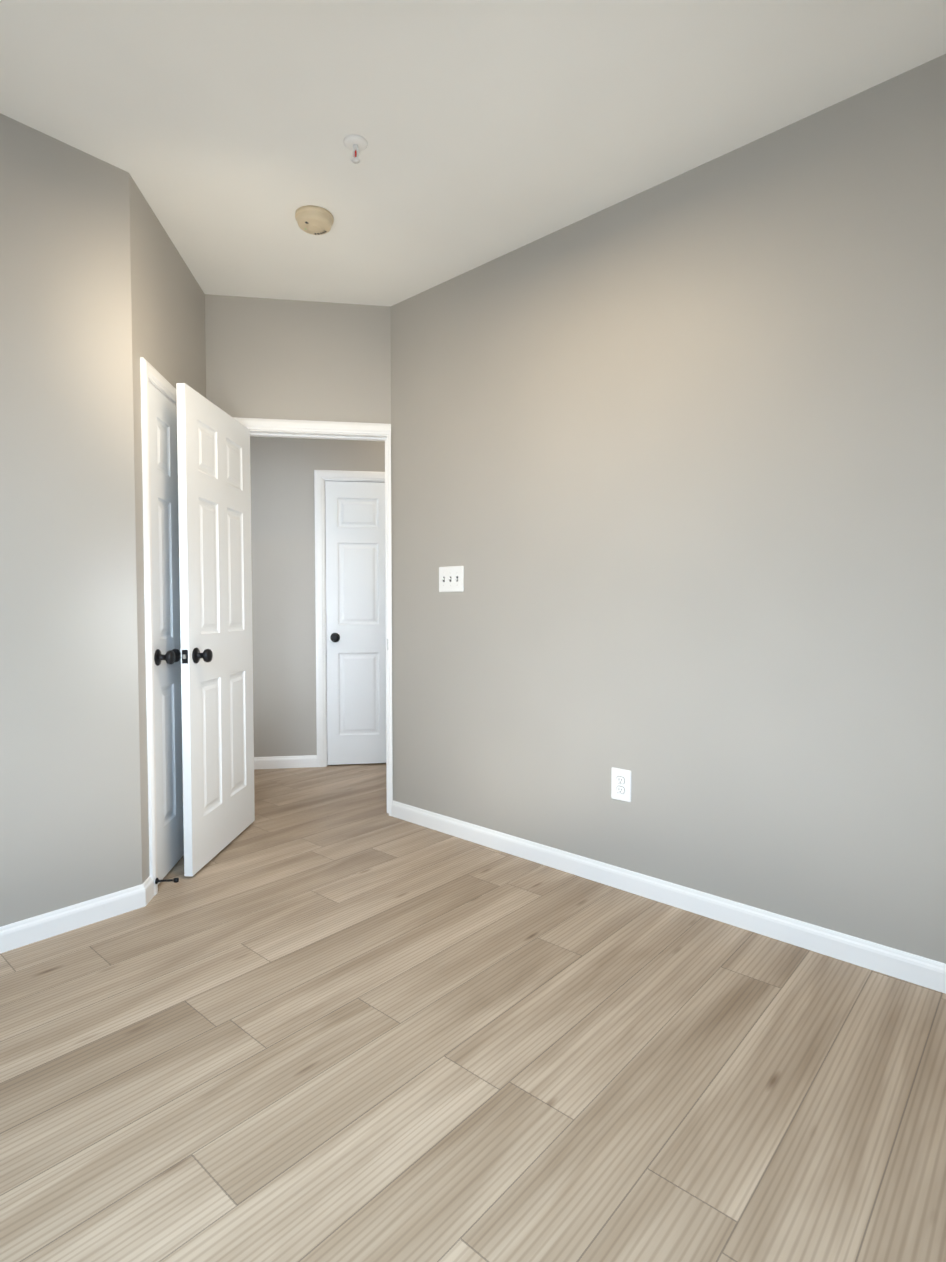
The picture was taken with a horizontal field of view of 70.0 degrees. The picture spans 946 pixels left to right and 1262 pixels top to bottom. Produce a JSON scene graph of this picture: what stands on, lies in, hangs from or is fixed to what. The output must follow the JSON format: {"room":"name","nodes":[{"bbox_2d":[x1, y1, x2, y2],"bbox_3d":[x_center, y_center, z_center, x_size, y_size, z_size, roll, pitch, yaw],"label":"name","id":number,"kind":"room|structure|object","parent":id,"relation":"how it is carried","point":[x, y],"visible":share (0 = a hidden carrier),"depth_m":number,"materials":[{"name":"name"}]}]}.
{"room":"empty bedroom","nodes":[
{"label":"empty bedroom","id":0,"kind":"room"},
{"bbox_2d":[0,113,141,926],"bbox_3d":[-1.994,-0.287,1.769,0.116,2.720,2.102,2,3,41],"label":"wall","id":1,"kind":"structure","parent":0,"point":[70,815],"depth_m":2.34,"materials":[{"name":"beige paint"}]},
{"bbox_2d":[129,174,205,883],"bbox_3d":[-1.367,-0.333,2.995,0.116,2.720,0.970,0,2,-6],"label":"wall","id":2,"kind":"structure","parent":0,"point":[168,316],"depth_m":2.68,"materials":[{"name":"beige paint"}]},
{"bbox_2d":[140,357,176,895],"bbox_3d":[-1.354,-0.013,2.968,0.134,2.084,0.734,0,2,-6],"label":"trim","id":3,"kind":"structure","parent":2,"relation":"attached to","point":[153,376],"depth_m":2.62,"materials":[{"name":"white paint"}]},
{"bbox_2d":[149,382,183,883],"bbox_3d":[-1.312,0.013,2.973,0.485,2.007,0.447,2,3,41],"label":"closet door","id":4,"kind":"structure","parent":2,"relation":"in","point":[166,607],"depth_m":2.85,"materials":[{"name":"white paint"}]},
{"bbox_2d":[155,878,178,883],"bbox_3d":[-1.207,0.985,2.670,0.084,0.024,0.024,0,2,-6],"label":"door stop","id":5,"kind":"object","parent":2,"relation":"attached to","point":[174,880],"visible":1,"depth_m":2.67,"materials":[{"name":"black metal"}]},
{"bbox_2d":[205,294,392,744],"bbox_3d":[-0.117,-0.360,3.733,2.537,2.720,0.116,0,2,-9],"label":"wall","id":6,"kind":"structure","parent":0,"point":[267,358],"depth_m":3.51,"materials":[{"name":"beige paint"}]},
{"bbox_2d":[233,417,392,815],"bbox_3d":[-0.831,-0.049,3.635,0.862,2.104,0.151,0,2,-9],"label":"door frame","id":7,"kind":"structure","parent":6,"relation":"attached to","point":[280,428],"depth_m":3.60,"materials":[{"name":"white paint"}]},
{"bbox_2d":[172,383,254,875],"bbox_3d":[-1.174,-0.005,3.138,0.531,2.030,0.600,2,3,41],"label":"entry door","id":8,"kind":"structure","parent":7,"relation":"attached to","point":[215,655],"depth_m":3.04,"materials":[{"name":"white paint"}]},
{"bbox_2d":[250,436,384,756],"bbox_3d":[-0.564,-0.403,4.878,3.200,2.720,0.116,0,2,-9],"label":"wall","id":9,"kind":"structure","parent":0,"point":[283,583],"depth_m":4.71,"materials":[{"name":"beige paint"}]},
{"bbox_2d":[314,470,384,766],"bbox_3d":[-0.818,-0.084,4.843,0.596,2.084,0.133,0,2,-9],"label":"door frame","id":10,"kind":"structure","parent":9,"relation":"attached to","point":[321,477],"depth_m":4.74,"materials":[{"name":"white paint"}]},
{"bbox_2d":[325,481,385,764],"bbox_3d":[-0.812,-0.050,4.802,0.329,2.000,0.380,2,3,41],"label":"hall door","id":11,"kind":"structure","parent":9,"relation":"in","point":[355,617],"depth_m":4.79,"materials":[{"name":"white paint"}]},
{"bbox_2d":[0,763,945,1261],"bbox_3d":[-0.763,1.069,2.982,7.400,0.080,7.200,2,3,41],"label":"floor","id":12,"kind":"structure","parent":0,"point":[332,1013],"depth_m":1.65,"materials":[{"name":"brown wood"}]},
{"bbox_2d":[0,0,945,306],"bbox_3d":[-0.763,-1.739,2.877,7.400,0.100,7.200,2,3,41],"label":"ceiling","id":13,"kind":"structure","parent":0,"point":[220,130],"depth_m":2.13,"materials":[{"name":"white paint"}]},
{"bbox_2d":[295,205,333,234],"bbox_3d":[-0.644,-1.658,2.748,0.152,0.052,0.152,2,3,41],"label":"smoke detector","id":14,"kind":"object","parent":13,"relation":"attached to","point":[314,220],"visible":1,"depth_m":2.71,"materials":[{"name":"beige plastic"}]},
{"bbox_2d":[343,135,367,163],"bbox_3d":[-0.401,-1.638,2.311,0.082,0.060,0.082,2,3,41],"label":"sprinkler","id":15,"kind":"object","parent":13,"relation":"attached to","point":[355,144],"visible":1,"depth_m":2.30,"materials":[{"name":"white metal"}]},
{"bbox_2d":[391,54,945,963],"bbox_3d":[0.737,-0.319,2.631,3.076,2.720,0.180,2,3,41],"label":"wall","id":16,"kind":"structure","parent":0,"point":[669,474],"depth_m":2.44,"materials":[{"name":"beige paint"}]},
{"bbox_2d":[439,566,463,591],"bbox_3d":[-0.113,-0.255,3.321,0.166,0.126,0.022,2,3,41],"label":"light switch","id":17,"kind":"object","parent":16,"relation":"in","point":[451,578],"visible":1,"depth_m":3.32,"materials":[{"name":"white plastic"}]},
{"bbox_2d":[0,755,945,993],"bbox_3d":[-0.367,0.998,2.690,4.512,0.083,5.328,2,3,41],"label":"baseboard","id":18,"kind":"structure","parent":16,"relation":"attached to","point":[909,967],"depth_m":2.44,"materials":[{"name":"white paint"}]},
{"bbox_2d":[611,767,630,801],"bbox_3d":[0.594,0.618,2.713,0.089,0.128,0.010,2,3,41],"label":"outlet","id":19,"kind":"object","parent":16,"relation":"in","point":[621,784],"visible":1,"depth_m":2.71,"materials":[{"name":"white plastic"}]}
]}

